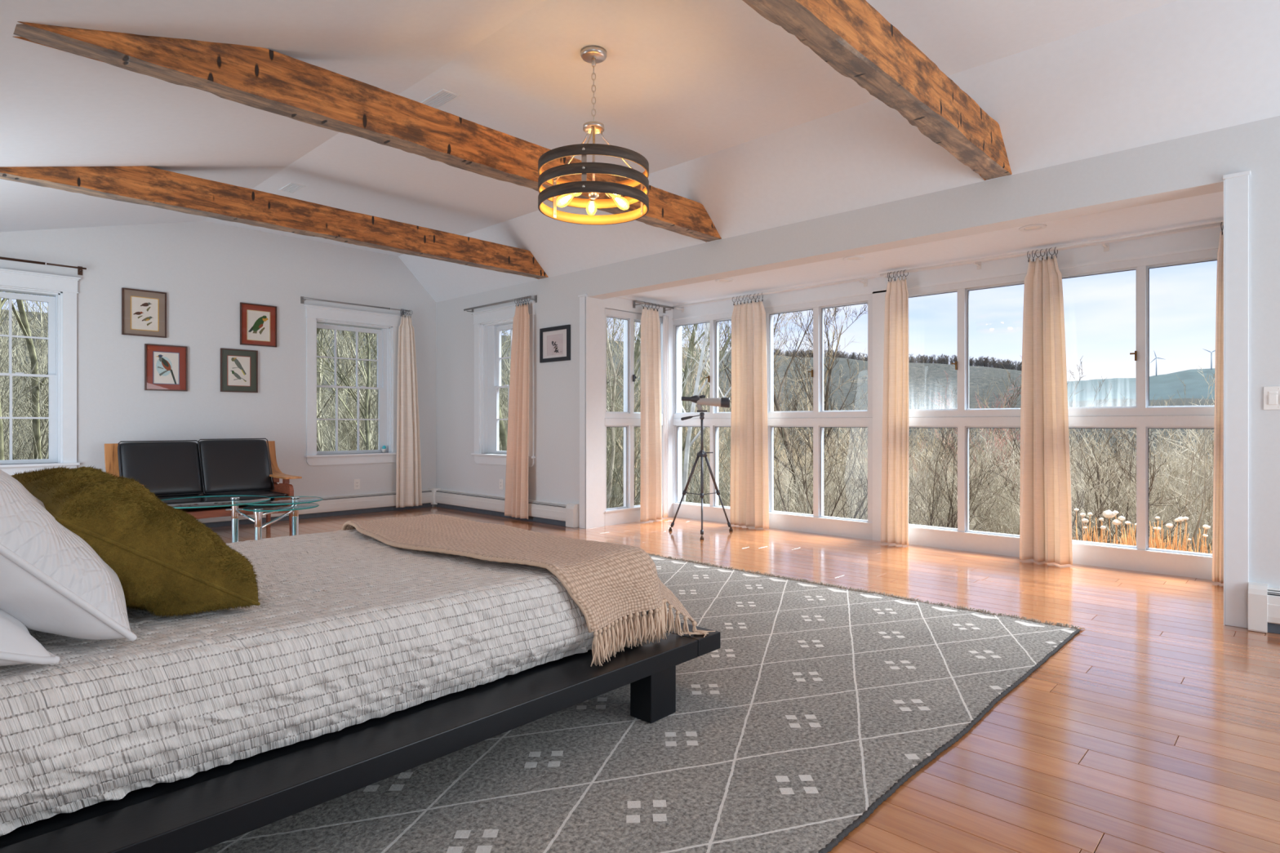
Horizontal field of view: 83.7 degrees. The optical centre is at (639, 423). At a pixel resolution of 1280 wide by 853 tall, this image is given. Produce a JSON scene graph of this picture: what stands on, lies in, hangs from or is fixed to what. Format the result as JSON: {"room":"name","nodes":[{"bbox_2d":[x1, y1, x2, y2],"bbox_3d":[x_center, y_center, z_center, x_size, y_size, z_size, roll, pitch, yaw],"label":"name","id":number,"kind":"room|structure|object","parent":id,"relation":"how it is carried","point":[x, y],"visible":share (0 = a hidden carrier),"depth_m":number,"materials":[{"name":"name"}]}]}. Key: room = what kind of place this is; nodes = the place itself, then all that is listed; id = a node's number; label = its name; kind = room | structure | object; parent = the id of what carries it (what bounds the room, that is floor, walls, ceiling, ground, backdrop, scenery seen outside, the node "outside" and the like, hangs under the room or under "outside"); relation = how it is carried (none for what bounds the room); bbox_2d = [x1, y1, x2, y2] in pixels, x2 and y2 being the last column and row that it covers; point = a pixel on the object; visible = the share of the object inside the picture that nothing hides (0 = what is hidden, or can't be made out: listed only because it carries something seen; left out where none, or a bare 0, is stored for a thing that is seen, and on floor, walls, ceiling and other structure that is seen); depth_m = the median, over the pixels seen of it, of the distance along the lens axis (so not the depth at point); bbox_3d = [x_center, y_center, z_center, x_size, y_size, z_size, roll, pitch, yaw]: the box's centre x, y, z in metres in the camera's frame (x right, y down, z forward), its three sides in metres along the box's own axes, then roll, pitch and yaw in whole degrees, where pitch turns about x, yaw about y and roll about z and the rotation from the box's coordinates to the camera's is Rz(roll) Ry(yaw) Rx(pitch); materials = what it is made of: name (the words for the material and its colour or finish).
{"room":"bedroom","nodes":[
{"label":"bedroom","id":0,"kind":"room"},
{"bbox_2d":[0,220,435,506],"bbox_3d":[-4.592,-0.565,7.161,0.200,3.270,5.970,0,0,43],"label":"wall","id":1,"kind":"structure","parent":0,"point":[205,269],"depth_m":7.27,"materials":[{"name":"paint"}]},
{"bbox_2d":[0,268,80,475],"bbox_3d":[-5.559,-0.427,6.133,0.292,1.790,1.164,0,0,43],"label":"window","id":2,"kind":"structure","parent":1,"relation":"in","point":[62,308],"depth_m":6.40,"materials":[{"name":"paint"}]},
{"bbox_2d":[0,256,86,275],"bbox_3d":[-5.476,-1.391,6.013,0.096,0.078,1.288,0,0,43],"label":"curtain rod","id":3,"kind":"object","parent":1,"relation":"attached to","point":[80,268],"visible":1,"depth_m":6.24,"materials":[{"name":"brown metal"}]},
{"bbox_2d":[121,287,166,337],"bbox_3d":[-4.745,-1.058,6.838,0.022,0.441,0.358,0,0,43],"label":"framed print","id":4,"kind":"object","parent":1,"relation":"attached to","point":[144,313],"visible":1,"depth_m":6.84,"materials":[{"name":"brown wood"}]},
{"bbox_2d":[144,343,187,391],"bbox_3d":[-4.622,-0.545,6.968,0.022,0.446,0.354,0,0,43],"label":"framed print","id":5,"kind":"object","parent":1,"relation":"attached to","point":[166,366],"visible":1,"depth_m":6.97,"materials":[{"name":"brown wood"}]},
{"bbox_2d":[220,347,257,392],"bbox_3d":[-4.175,-0.552,7.440,0.022,0.446,0.352,0,0,43],"label":"framed print","id":6,"kind":"object","parent":1,"relation":"attached to","point":[238,367],"visible":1,"depth_m":7.44,"materials":[{"name":"brown wood"}]},
{"bbox_2d":[240,302,276,346],"bbox_3d":[-4.045,-1.046,7.576,0.022,0.440,0.360,0,0,43],"label":"framed print","id":7,"kind":"object","parent":1,"relation":"attached to","point":[258,324],"visible":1,"depth_m":7.58,"materials":[{"name":"brown wood"}]},
{"bbox_2d":[195,488,432,527],"bbox_3d":[-4.230,0.939,7.349,0.066,0.221,4.640,0,0,43],"label":"baseboard heater","id":8,"kind":"object","parent":1,"relation":"attached to","point":[329,506],"visible":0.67,"depth_m":8.19,"materials":[{"name":"metal"}]},
{"bbox_2d":[304,304,400,466],"bbox_3d":[-3.396,-0.427,8.414,0.292,1.790,1.168,0,0,43],"label":"window","id":9,"kind":"structure","parent":1,"relation":"in","point":[388,325],"depth_m":8.42,"materials":[{"name":"paint"}]},
{"bbox_2d":[300,296,409,315],"bbox_3d":[-3.285,-1.371,8.324,0.093,0.078,1.265,0,0,43],"label":"curtain rod","id":10,"kind":"object","parent":1,"relation":"attached to","point":[302,298],"visible":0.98,"depth_m":8.19,"materials":[{"name":"grey metal"}]},
{"bbox_2d":[395,309,422,507],"bbox_3d":[-2.827,-0.191,8.721,0.096,2.405,0.341,0,0,43],"label":"curtain","id":11,"kind":"object","parent":10,"relation":"hanging from","point":[408,468],"visible":1,"depth_m":8.72,"materials":[{"name":"beige fabric"}]},
{"bbox_2d":[353,479,359,489],"bbox_3d":[-3.313,0.708,8.357,0.010,0.118,0.072,0,0,43],"label":"wall outlet","id":12,"kind":"object","parent":1,"relation":"attached to","point":[356,482],"visible":1,"depth_m":8.35,"materials":[{"name":"white plastic"}]},
{"bbox_2d":[0,0,1279,302],"bbox_3d":[-0.652,-1.696,3.424,11.060,0.989,5.970,0,0,43],"label":"ceiling","id":13,"kind":"structure","parent":0,"point":[729,113],"depth_m":4.11,"materials":[{"name":"paint"}]},
{"bbox_2d":[0,165,548,279],"bbox_3d":[-2.564,-1.671,5.989,0.175,0.242,4.470,0,0,43],"label":"ceiling beam","id":14,"kind":"structure","parent":13,"relation":"attached to","point":[138,184],"depth_m":5.55,"materials":[{"name":"brown wood"}]},
{"bbox_2d":[279,182,305,193],"bbox_3d":[-3.021,-2.047,6.202,0.280,0.006,0.120,0,0,43],"label":"ceiling vent","id":15,"kind":"object","parent":13,"relation":"in","point":[300,186],"visible":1,"depth_m":6.20,"materials":[{"name":"metal"}]},
{"bbox_2d":[12,21,721,242],"bbox_3d":[-0.918,-1.671,4.427,0.178,0.242,4.470,0,0,43],"label":"ceiling beam","id":16,"kind":"structure","parent":13,"relation":"attached to","point":[262,78],"depth_m":3.66,"materials":[{"name":"brown wood"}]},
{"bbox_2d":[420,88,460,108],"bbox_3d":[-1.265,-2.047,4.508,0.280,0.006,0.120,0,0,43],"label":"ceiling vent","id":17,"kind":"object","parent":13,"relation":"in","point":[455,95],"visible":0.88,"depth_m":4.50,"materials":[{"name":"metal"}]},
{"bbox_2d":[537,45,648,225],"bbox_3d":[-0.257,-1.615,3.939,0.612,0.868,0.608,0,0,43],"label":"pendant light","id":18,"kind":"object","parent":13,"relation":"hanging from","point":[594,55],"visible":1,"depth_m":3.82,"materials":[{"name":"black metal"}]},
{"bbox_2d":[742,0,1012,180],"bbox_3d":[0.715,-1.671,2.878,0.175,0.242,4.470,0,0,43],"label":"ceiling beam","id":19,"kind":"structure","parent":13,"relation":"attached to","point":[852,37],"depth_m":3.28,"materials":[{"name":"brown wood"}]},
{"bbox_2d":[602,297,682,526],"bbox_3d":[0.003,-0.170,7.820,0.160,2.480,1.310,0,0,43],"label":"wall","id":20,"kind":"structure","parent":0,"point":[614,303],"depth_m":8.05,"materials":[{"name":"paint"}]},
{"bbox_2d":[585,296,602,528],"bbox_3d":[-0.462,-0.111,7.206,0.013,2.322,0.228,0,0,43],"label":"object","id":21,"kind":"structure","parent":20,"relation":"attached to","point":[593,306],"depth_m":7.21,"materials":[{"name":"paint"}]},
{"bbox_2d":[604,308,662,526],"bbox_3d":[-0.060,-0.070,7.703,0.150,2.240,0.965,0,0,43],"label":"window","id":22,"kind":"structure","parent":20,"relation":"in","point":[628,419],"depth_m":7.61,"materials":[{"name":"paint"}]},
{"bbox_2d":[632,300,674,313],"bbox_3d":[0.133,-1.277,7.759,0.111,0.078,0.600,0,0,43],"label":"curtain rod","id":23,"kind":"object","parent":20,"relation":"attached to","point":[633,301],"visible":1,"depth_m":7.69,"materials":[{"name":"grey metal"}]},
{"bbox_2d":[640,302,662,521],"bbox_3d":[0.131,-0.130,7.670,0.090,2.340,0.342,0,0,43],"label":"curtain","id":24,"kind":"object","parent":23,"relation":"hanging from","point":[651,495],"visible":1,"depth_m":7.67,"materials":[{"name":"beige fabric"}]},
{"bbox_2d":[662,315,668,517],"bbox_3d":[0.287,-0.081,7.923,0.032,2.238,0.091,0,0,43],"label":"trim post","id":25,"kind":"object","parent":20,"relation":"attached to","point":[665,318],"visible":1,"depth_m":7.91,"materials":[{"name":"white paint"}]},
{"bbox_2d":[208,506,1279,852],"bbox_3d":[-0.227,1.150,3.800,11.160,0.200,7.300,0,0,43],"label":"floor","id":26,"kind":"structure","parent":0,"point":[1155,728],"depth_m":2.65,"materials":[{"name":"brown wood"}]},
{"bbox_2d":[104,438,302,533],"bbox_3d":[-4.039,0.598,6.671,0.761,0.904,1.450,0,0,43],"label":"settee","id":27,"kind":"object","parent":26,"relation":"on","point":[176,468],"visible":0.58,"depth_m":6.72,"materials":[{"name":"black leather"}]},
{"bbox_2d":[117,441,202,497],"bbox_3d":[-4.396,0.420,6.555,0.254,0.507,0.635,0,0,43],"label":"cushion","id":28,"kind":"object","parent":27,"relation":"on","point":[167,468],"depth_m":6.52,"materials":[{"name":"black leather"}]},
{"bbox_2d":[156,495,214,511],"bbox_3d":[-4.200,0.715,6.383,0.550,0.112,0.585,0,0,43],"label":"seat cushion","id":29,"kind":"object","parent":27,"relation":"on","point":[162,497],"depth_m":6.36,"materials":[{"name":"black leather"}]},
{"bbox_2d":[197,439,272,495],"bbox_3d":[-3.968,0.420,7.006,0.260,0.526,0.625,0,0,43],"label":"cushion","id":30,"kind":"object","parent":27,"relation":"on","point":[224,465],"depth_m":6.94,"materials":[{"name":"black leather"}]},
{"bbox_2d":[205,490,284,506],"bbox_3d":[-3.784,0.715,6.822,0.550,0.112,0.600,0,0,43],"label":"seat cushion","id":31,"kind":"object","parent":27,"relation":"on","point":[208,493],"depth_m":6.76,"materials":[{"name":"black leather"}]},
{"bbox_2d":[160,495,323,542],"bbox_3d":[-3.334,0.830,5.872,0.914,0.438,1.274,0,0,43],"label":"coffee table","id":32,"kind":"object","parent":26,"relation":"on","point":[235,501],"visible":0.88,"depth_m":5.91,"materials":[{"name":"clear glass"}]},
{"bbox_2d":[196,552,1087,852],"bbox_3d":[-0.434,1.035,2.958,3.083,0.033,4.732,0,0,43],"label":"area rug","id":33,"kind":"object","parent":26,"relation":"on","point":[816,703],"visible":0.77,"depth_m":2.29,"materials":[{"name":"grey carpet"}]},
{"bbox_2d":[0,620,720,852],"bbox_3d":[-1.267,0.643,2.375,1.872,0.787,2.698,0,0,43],"label":"platform bed","id":34,"kind":"object","parent":33,"relation":"on","point":[200,811],"visible":0.43,"depth_m":1.72,"materials":[{"name":"black paint"}]},
{"bbox_3d":[-1.328,0.663,2.338,1.485,0.269,2.325,0,0,43],"label":"mattress","id":35,"kind":"object","parent":34,"relation":"on","visible":0},
{"bbox_2d":[0,528,648,835],"bbox_3d":[-1.310,0.637,2.352,1.636,0.298,2.418,0,0,43],"label":"bedspread","id":36,"kind":"object","parent":35,"relation":"on","point":[348,628],"visible":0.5,"depth_m":1.74,"materials":[{"name":"white fabric"}]},
{"bbox_2d":[0,608,60,666],"bbox_3d":[-1.573,0.349,1.370,0.525,0.272,0.627,0,0,40],"label":"bed pillow","id":37,"kind":"object","parent":36,"relation":"on","point":[17,646],"visible":0.88,"depth_m":1.43,"materials":[{"name":"white fabric"}]},
{"bbox_2d":[0,469,137,641],"bbox_3d":[-1.529,0.241,1.647,0.690,0.482,0.505,0,0,43],"label":"quilted pillow","id":38,"kind":"object","parent":36,"relation":"on","point":[52,581],"visible":0.95,"depth_m":1.52,"materials":[{"name":"white fabric"}]},
{"bbox_2d":[11,465,261,617],"bbox_3d":[-1.358,0.298,1.903,0.569,0.379,0.458,0,0,39],"label":"throw pillow","id":39,"kind":"object","parent":36,"relation":"on","point":[164,560],"visible":0.71,"depth_m":1.78,"materials":[{"name":"green fur"}]},
{"bbox_2d":[341,514,715,666],"bbox_3d":[-0.650,0.625,2.990,1.828,0.340,0.713,0,0,37],"label":"throw blanket","id":40,"kind":"object","parent":36,"relation":"on","point":[608,582],"visible":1,"depth_m":2.57,"materials":[{"name":"beige fabric"}]},
{"bbox_2d":[668,410,733,539],"bbox_3d":[0.570,0.461,6.878,0.588,1.177,0.643,0,0,43],"label":"tripod","id":41,"kind":"object","parent":26,"relation":"on","point":[701,453],"visible":1,"depth_m":6.81,"materials":[{"name":"grey metal"}]},
{"bbox_2d":[681,395,729,410],"bbox_3d":[0.624,-0.199,6.793,0.461,0.153,0.098,0,0,5],"label":"spotting scope","id":42,"kind":"object","parent":41,"relation":"on","point":[716,402],"visible":1,"depth_m":6.77,"materials":[{"name":"grey"}]},
{"bbox_2d":[720,397,729,408],"bbox_3d":[0.810,-0.201,6.778,0.086,0.099,0.098,0,0,6],"label":"hood","id":43,"kind":"object","parent":42,"relation":"attached to","point":[725,402],"depth_m":6.74,"materials":[{"name":"grey plastic"}]},
{"bbox_2d":[435,115,1279,588],"bbox_3d":[1.333,-0.315,5.517,10.660,2.770,0.200,0,0,43],"label":"wall","id":44,"kind":"structure","parent":0,"point":[1197,164],"depth_m":4.97,"materials":[{"name":"paint"}]},
{"bbox_2d":[463,295,537,312],"bbox_3d":[-1.606,-1.347,8.101,1.280,0.078,0.095,0,0,43],"label":"curtain rod","id":45,"kind":"object","parent":44,"relation":"attached to","point":[530,296],"visible":1,"depth_m":8.00,"materials":[{"name":"grey metal"}]},
{"bbox_2d":[504,296,529,519],"bbox_3d":[-1.341,-0.174,7.781,0.437,2.392,0.082,0,0,43],"label":"curtain","id":46,"kind":"object","parent":45,"relation":"hanging from","point":[516,500],"visible":1,"depth_m":7.74,"materials":[{"name":"beige fabric"}]},
{"bbox_2d":[471,301,535,466],"bbox_3d":[-1.487,-0.427,8.184,1.171,1.790,0.292,0,0,43],"label":"window","id":47,"kind":"structure","parent":44,"relation":"in","point":[489,324],"depth_m":8.40,"materials":[{"name":"paint"}]},
{"bbox_2d":[427,488,578,528],"bbox_3d":[-1.651,0.930,8.129,2.735,0.237,0.118,0,0,43],"label":"baseboard heater","id":48,"kind":"object","parent":44,"relation":"attached to","point":[550,513],"depth_m":8.08,"materials":[{"name":"metal"}]},
{"bbox_2d":[539,324,570,363],"bbox_3d":[-0.891,-0.834,7.474,0.478,0.364,0.022,0,0,43],"label":"framed print","id":49,"kind":"object","parent":44,"relation":"attached to","point":[554,341],"visible":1,"depth_m":7.47,"materials":[{"name":"black paper"}]},
{"bbox_2d":[577,293,587,528],"bbox_3d":[-0.574,-0.122,7.165,0.111,2.345,0.034,0,0,43],"label":"trim","id":50,"kind":"structure","parent":44,"relation":"attached to","point":[582,297],"depth_m":7.16,"materials":[{"name":"paint"}]},
{"bbox_2d":[616,220,1223,306],"bbox_3d":[1.788,-1.333,5.989,4.950,0.034,1.110,0,0,43],"label":"trim","id":51,"kind":"structure","parent":44,"relation":"attached to","point":[877,274],"depth_m":6.11,"materials":[{"name":"paint"}]},
{"bbox_2d":[1223,179,1225,625],"bbox_3d":[3.122,-0.111,3.803,0.005,2.322,0.226,0,0,43],"label":"trim","id":52,"kind":"structure","parent":44,"relation":"attached to","point":[1224,180],"depth_m":3.72,"materials":[{"name":"paint"}]},
{"bbox_2d":[1222,170,1251,628],"bbox_3d":[3.086,-0.122,3.693,0.111,2.345,0.034,0,0,43],"label":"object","id":53,"kind":"structure","parent":44,"relation":"attached to","point":[1236,184],"depth_m":3.69,"materials":[{"name":"paint"}]},
{"bbox_2d":[1248,582,1279,634],"bbox_3d":[3.997,0.930,2.801,2.455,0.237,0.074,0,0,43],"label":"baseboard heater","id":54,"kind":"object","parent":44,"relation":"attached to","point":[1264,601],"visible":1,"depth_m":3.58,"materials":[{"name":"metal"}]},
{"bbox_2d":[1263,386,1279,409],"bbox_3d":[3.212,-0.130,3.589,0.118,0.118,0.012,0,0,43],"label":"light switch","id":55,"kind":"object","parent":44,"relation":"attached to","point":[1271,393],"visible":1,"depth_m":3.60,"materials":[{"name":"white plastic"}]},
{"bbox_2d":[626,191,1223,303],"bbox_3d":[1.839,-1.400,6.043,5.270,0.100,1.280,0,0,43],"label":"ceiling","id":56,"kind":"structure","parent":0,"point":[1205,208],"depth_m":5.47,"materials":[{"name":"paint"}]},
{"bbox_2d":[715,278,733,282],"bbox_3d":[0.792,-1.345,6.720,0.169,0.009,0.169,0,0,43],"label":"recessed light","id":57,"kind":"object","parent":56,"relation":"in","point":[722,280],"visible":1,"depth_m":6.71,"materials":[{"name":"paint"}]},
{"bbox_2d":[1018,223,1046,231],"bbox_3d":[2.700,-1.345,4.909,0.169,0.009,0.169,0,0,43],"label":"recessed light","id":58,"kind":"object","parent":56,"relation":"in","point":[1038,226],"visible":0.99,"depth_m":4.90,"materials":[{"name":"paint"}]},
{"bbox_2d":[672,226,1223,318],"bbox_3d":[2.224,-1.298,6.449,5.270,0.225,0.160,0,0,43],"label":"wall","id":59,"kind":"structure","parent":0,"point":[1207,237],"depth_m":5.78,"materials":[{"name":"paint"}]},
{"bbox_2d":[672,312,732,522],"bbox_3d":[0.811,-0.070,7.748,1.111,2.240,0.142,0,0,43],"label":"window","id":60,"kind":"structure","parent":59,"relation":"in","point":[713,419],"depth_m":7.79,"materials":[{"name":"paint"}]},
{"bbox_2d":[672,277,866,312],"bbox_3d":[1.219,-1.287,7.206,2.250,0.078,0.124,0,0,43],"label":"curtain rod","id":61,"kind":"object","parent":59,"relation":"attached to","point":[864,282],"visible":0.96,"depth_m":7.03,"materials":[{"name":"white metal"}]},
{"bbox_2d":[729,293,768,528],"bbox_3d":[1.099,-0.135,7.219,0.468,2.351,0.118,0,0,40],"label":"curtain","id":62,"kind":"object","parent":61,"relation":"hanging from","point":[749,480],"visible":1,"depth_m":7.22,"materials":[{"name":"beige fabric"}]},
{"bbox_2d":[764,293,872,539],"bbox_3d":[1.718,-0.070,6.888,1.165,2.240,0.142,0,0,43],"label":"window","id":63,"kind":"structure","parent":59,"relation":"in","point":[818,419],"depth_m":6.86,"materials":[{"name":"paint"}]},
{"bbox_2d":[767,290,886,541],"bbox_3d":[2.192,-0.070,6.445,2.687,2.240,0.132,0,0,43],"label":"trim","id":64,"kind":"structure","parent":59,"relation":"attached to","point":[878,299],"depth_m":6.41,"materials":[{"name":"paint"}]},
{"bbox_2d":[672,244,1218,319],"bbox_3d":[2.165,-1.185,6.387,4.950,0.020,0.012,0,0,43],"label":"trim","id":65,"kind":"structure","parent":59,"relation":"attached to","point":[1209,247],"depth_m":5.77,"materials":[{"name":"paint"}]},
{"bbox_2d":[907,273,1026,557],"bbox_3d":[2.674,-0.070,5.981,1.165,2.240,0.142,0,0,43],"label":"window","id":66,"kind":"structure","parent":59,"relation":"in","point":[962,418],"depth_m":5.92,"materials":[{"name":"paint"}]},
{"bbox_2d":[880,222,1223,281],"bbox_3d":[3.018,-1.299,5.499,2.390,0.078,0.124,0,0,43],"label":"curtain rod","id":67,"kind":"object","parent":59,"relation":"attached to","point":[1106,246],"visible":0.85,"depth_m":5.29,"materials":[{"name":"white metal"}]},
{"bbox_2d":[880,269,908,545],"bbox_3d":[2.213,-0.141,6.186,0.250,2.361,0.079,0,0,43],"label":"curtain","id":68,"kind":"object","parent":67,"relation":"hanging from","point":[895,448],"visible":1,"depth_m":6.20,"materials":[{"name":"beige fabric"}]},
{"bbox_2d":[1019,247,1072,564],"bbox_3d":[3.052,-0.141,5.371,0.358,2.362,0.110,0,0,42],"label":"curtain","id":69,"kind":"object","parent":67,"relation":"hanging from","point":[1045,502],"visible":1,"depth_m":5.37,"materials":[{"name":"beige fabric"}]},
{"bbox_2d":[1212,222,1223,583],"bbox_3d":[3.817,-0.141,4.655,0.138,2.362,0.079,0,0,43],"label":"curtain","id":70,"kind":"object","parent":67,"relation":"hanging from","point":[1218,476],"visible":0.36,"depth_m":4.68,"materials":[{"name":"beige fabric"}]},
{"bbox_2d":[1058,248,1217,579],"bbox_3d":[3.581,-0.070,5.120,1.152,2.240,0.142,0,0,43],"label":"window","id":71,"kind":"structure","parent":59,"relation":"in","point":[1140,557],"depth_m":5.07,"materials":[{"name":"paint"}]},
{"label":"outside","id":72,"kind":"structure","parent":0,"visible":0},
{"bbox_2d":[0,309,1214,503],"bbox_3d":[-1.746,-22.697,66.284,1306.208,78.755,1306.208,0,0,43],"label":"wooded hill","id":73,"kind":"structure","parent":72,"point":[922,376],"depth_m":259.26,"materials":[{"name":"plant"}]},
{"bbox_2d":[773,348,1022,370],"bbox_3d":[170.812,-40.940,491.092,164.828,29.660,84.130,0,0,43],"label":"trees","id":74,"kind":"object","parent":73,"relation":"on","point":[987,362],"visible":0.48,"depth_m":482.12,"materials":[{"name":"green plant"}]},
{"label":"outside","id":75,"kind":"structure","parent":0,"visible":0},
{"bbox_2d":[1066,368,1214,401],"bbox_3d":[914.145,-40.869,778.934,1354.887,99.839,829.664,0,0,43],"label":"hill","id":76,"kind":"structure","parent":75,"point":[1161,386],"depth_m":1033.68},
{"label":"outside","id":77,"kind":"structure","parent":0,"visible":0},
{"bbox_3d":[-0.107,3.813,4.049,79.785,4.406,79.785,0,0,43],"label":"ground","id":78,"kind":"structure","parent":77,"visible":0},
{"bbox_2d":[0,291,21,460],"bbox_3d":[-6.965,-3.580,8.181,4.326,10.918,4.093,0,0,3],"label":"bare tree","id":79,"kind":"object","parent":78,"relation":"on","point":[2,303],"visible":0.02,"depth_m":8.63,"materials":[{"name":"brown plant"}]},
{"bbox_2d":[8,293,48,459],"bbox_3d":[-8.601,-3.964,9.862,6.055,12.050,5.533,0,0,-25],"label":"bare tree","id":80,"kind":"object","parent":78,"relation":"on","point":[24,324],"visible":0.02,"depth_m":10.45,"materials":[{"name":"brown plant"}]},
{"bbox_2d":[316,323,377,449],"bbox_3d":[-4.686,-1.316,11.862,2.380,6.497,2.982,0,0,-14],"label":"bare tree","id":81,"kind":"object","parent":78,"relation":"on","point":[366,441],"visible":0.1,"depth_m":11.28,"materials":[{"name":"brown plant"}]},
{"bbox_2d":[0,291,731,508],"bbox_3d":[-8.452,-1.348,31.378,37.877,13.845,36.918,0,0,43],"label":"woodland","id":82,"kind":"object","parent":78,"relation":"on","point":[348,336],"visible":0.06,"depth_m":18.11,"materials":[{"name":"brown plant"}]},
{"bbox_2d":[0,295,867,512],"bbox_3d":[-4.812,0.625,18.649,21.815,7.136,23.136,0,0,43],"label":"trees","id":83,"kind":"object","parent":78,"relation":"on","point":[328,432],"visible":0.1,"depth_m":12.76,"materials":[{"name":"brown plant"}]},
{"bbox_2d":[498,330,510,450],"bbox_3d":[-3.451,-1.892,12.040,3.018,8.217,3.974,0,0,43],"label":"bare tree","id":84,"kind":"object","parent":78,"relation":"on","point":[502,432],"visible":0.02,"depth_m":12.13,"materials":[{"name":"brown plant"}]},
{"bbox_2d":[606,317,639,508],"bbox_3d":[-0.913,-1.924,13.019,3.487,8.831,3.278,0,0,-3],"label":"bare tree","id":85,"kind":"object","parent":78,"relation":"on","point":[609,352],"visible":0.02,"depth_m":13.38,"materials":[{"name":"plant"}]},
{"bbox_2d":[619,323,725,506],"bbox_3d":[0.501,-1.857,12.000,3.042,8.302,2.889,0,0,43],"label":"bare tree","id":86,"kind":"object","parent":78,"relation":"on","point":[637,355],"visible":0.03,"depth_m":11.62,"materials":[{"name":"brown plant"}]},
{"bbox_2d":[609,311,805,502],"bbox_3d":[1.276,-1.760,10.893,3.552,7.937,2.719,0,0,-9],"label":"bare tree","id":87,"kind":"object","parent":78,"relation":"on","point":[700,367],"visible":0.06,"depth_m":10.66,"materials":[{"name":"grey plant"}]},
{"bbox_2d":[682,320,782,502],"bbox_3d":[1.730,-2.268,12.062,4.800,9.482,3.559,0,0,-16],"label":"bare tree","id":88,"kind":"object","parent":78,"relation":"on","point":[691,344],"visible":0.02,"depth_m":11.95,"materials":[{"name":"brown plant"}]},
{"bbox_2d":[606,305,866,506],"bbox_3d":[2.266,0.587,27.612,13.937,10.126,26.583,0,0,12],"label":"woodland","id":89,"kind":"object","parent":78,"relation":"on","point":[781,317],"visible":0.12,"depth_m":16.61,"materials":[{"name":"brown plant"}]},
{"bbox_2d":[702,310,813,513],"bbox_3d":[2.345,-0.919,13.510,2.248,7.329,3.526,0,0,43],"label":"bare tree","id":90,"kind":"object","parent":78,"relation":"on","point":[776,400],"visible":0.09,"depth_m":12.97,"materials":[{"name":"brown plant"}]},
{"bbox_2d":[776,303,867,510],"bbox_3d":[4.179,-0.306,15.570,2.096,6.508,2.657,0,0,22],"label":"bare tree","id":91,"kind":"object","parent":78,"relation":"on","point":[826,395],"visible":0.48,"depth_m":15.16,"materials":[{"name":"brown plant"}]},
{"bbox_2d":[773,370,923,523],"bbox_3d":[2.367,0.697,9.362,1.867,2.879,2.414,0,0,-34],"label":"bare shrub","id":92,"kind":"object","parent":78,"relation":"on","point":[865,495],"visible":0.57,"depth_m":9.19,"materials":[{"name":"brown plant"}]},
{"bbox_2d":[852,379,1020,531],"bbox_3d":[3.944,0.833,9.563,2.147,2.829,2.218,0,0,43],"label":"bare shrub","id":93,"kind":"object","parent":78,"relation":"on","point":[953,526],"visible":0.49,"depth_m":9.15,"materials":[{"name":"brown plant"}]},
{"bbox_2d":[857,355,1022,533],"bbox_3d":[6.678,0.738,14.014,3.385,4.512,3.226,0,0,-24],"label":"bare shrub","id":94,"kind":"object","parent":78,"relation":"on","point":[1017,438],"visible":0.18,"depth_m":13.87,"materials":[{"name":"brown plant"}]},
{"bbox_2d":[684,366,1213,517],"bbox_3d":[12.256,2.345,32.256,30.013,7.861,31.480,0,0,43],"label":"thicket","id":95,"kind":"object","parent":78,"relation":"on","point":[849,438],"visible":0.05,"depth_m":22.03,"materials":[{"name":"brown plant"}]},
{"bbox_2d":[703,375,1213,553],"bbox_3d":[7.278,1.850,17.315,16.070,5.150,20.304,0,0,43],"label":"thicket","id":96,"kind":"object","parent":78,"relation":"on","point":[997,522],"visible":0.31,"depth_m":9.83,"materials":[{"name":"brown plant"}]},
{"bbox_2d":[971,356,1195,547],"bbox_3d":[4.999,0.672,8.078,2.264,2.950,2.186,0,0,-39],"label":"bare shrub","id":97,"kind":"object","parent":78,"relation":"on","point":[1098,477],"visible":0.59,"depth_m":8.22,"materials":[{"name":"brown plant"}]},
{"bbox_2d":[1072,508,1177,550],"bbox_3d":[4.259,1.307,6.649,0.864,1.026,1.414,0,0,-43],"label":"hydrangea","id":98,"kind":"object","parent":78,"relation":"on","point":[1108,513],"visible":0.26,"depth_m":6.59,"materials":[{"name":"plant"}]},
{"bbox_2d":[1069,367,1214,554],"bbox_3d":[5.912,0.784,8.095,2.214,2.793,2.040,0,0,39],"label":"bare shrub","id":99,"kind":"object","parent":78,"relation":"on","point":[1204,494],"visible":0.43,"depth_m":7.97,"materials":[{"name":"brown plant"}]},
{"bbox_2d":[1113,516,1212,554],"bbox_3d":[4.759,1.305,6.175,1.135,0.979,0.909,0,0,43],"label":"hydrangea","id":100,"kind":"object","parent":78,"relation":"on","point":[1180,518],"visible":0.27,"depth_m":6.28,"materials":[{"name":"plant"}]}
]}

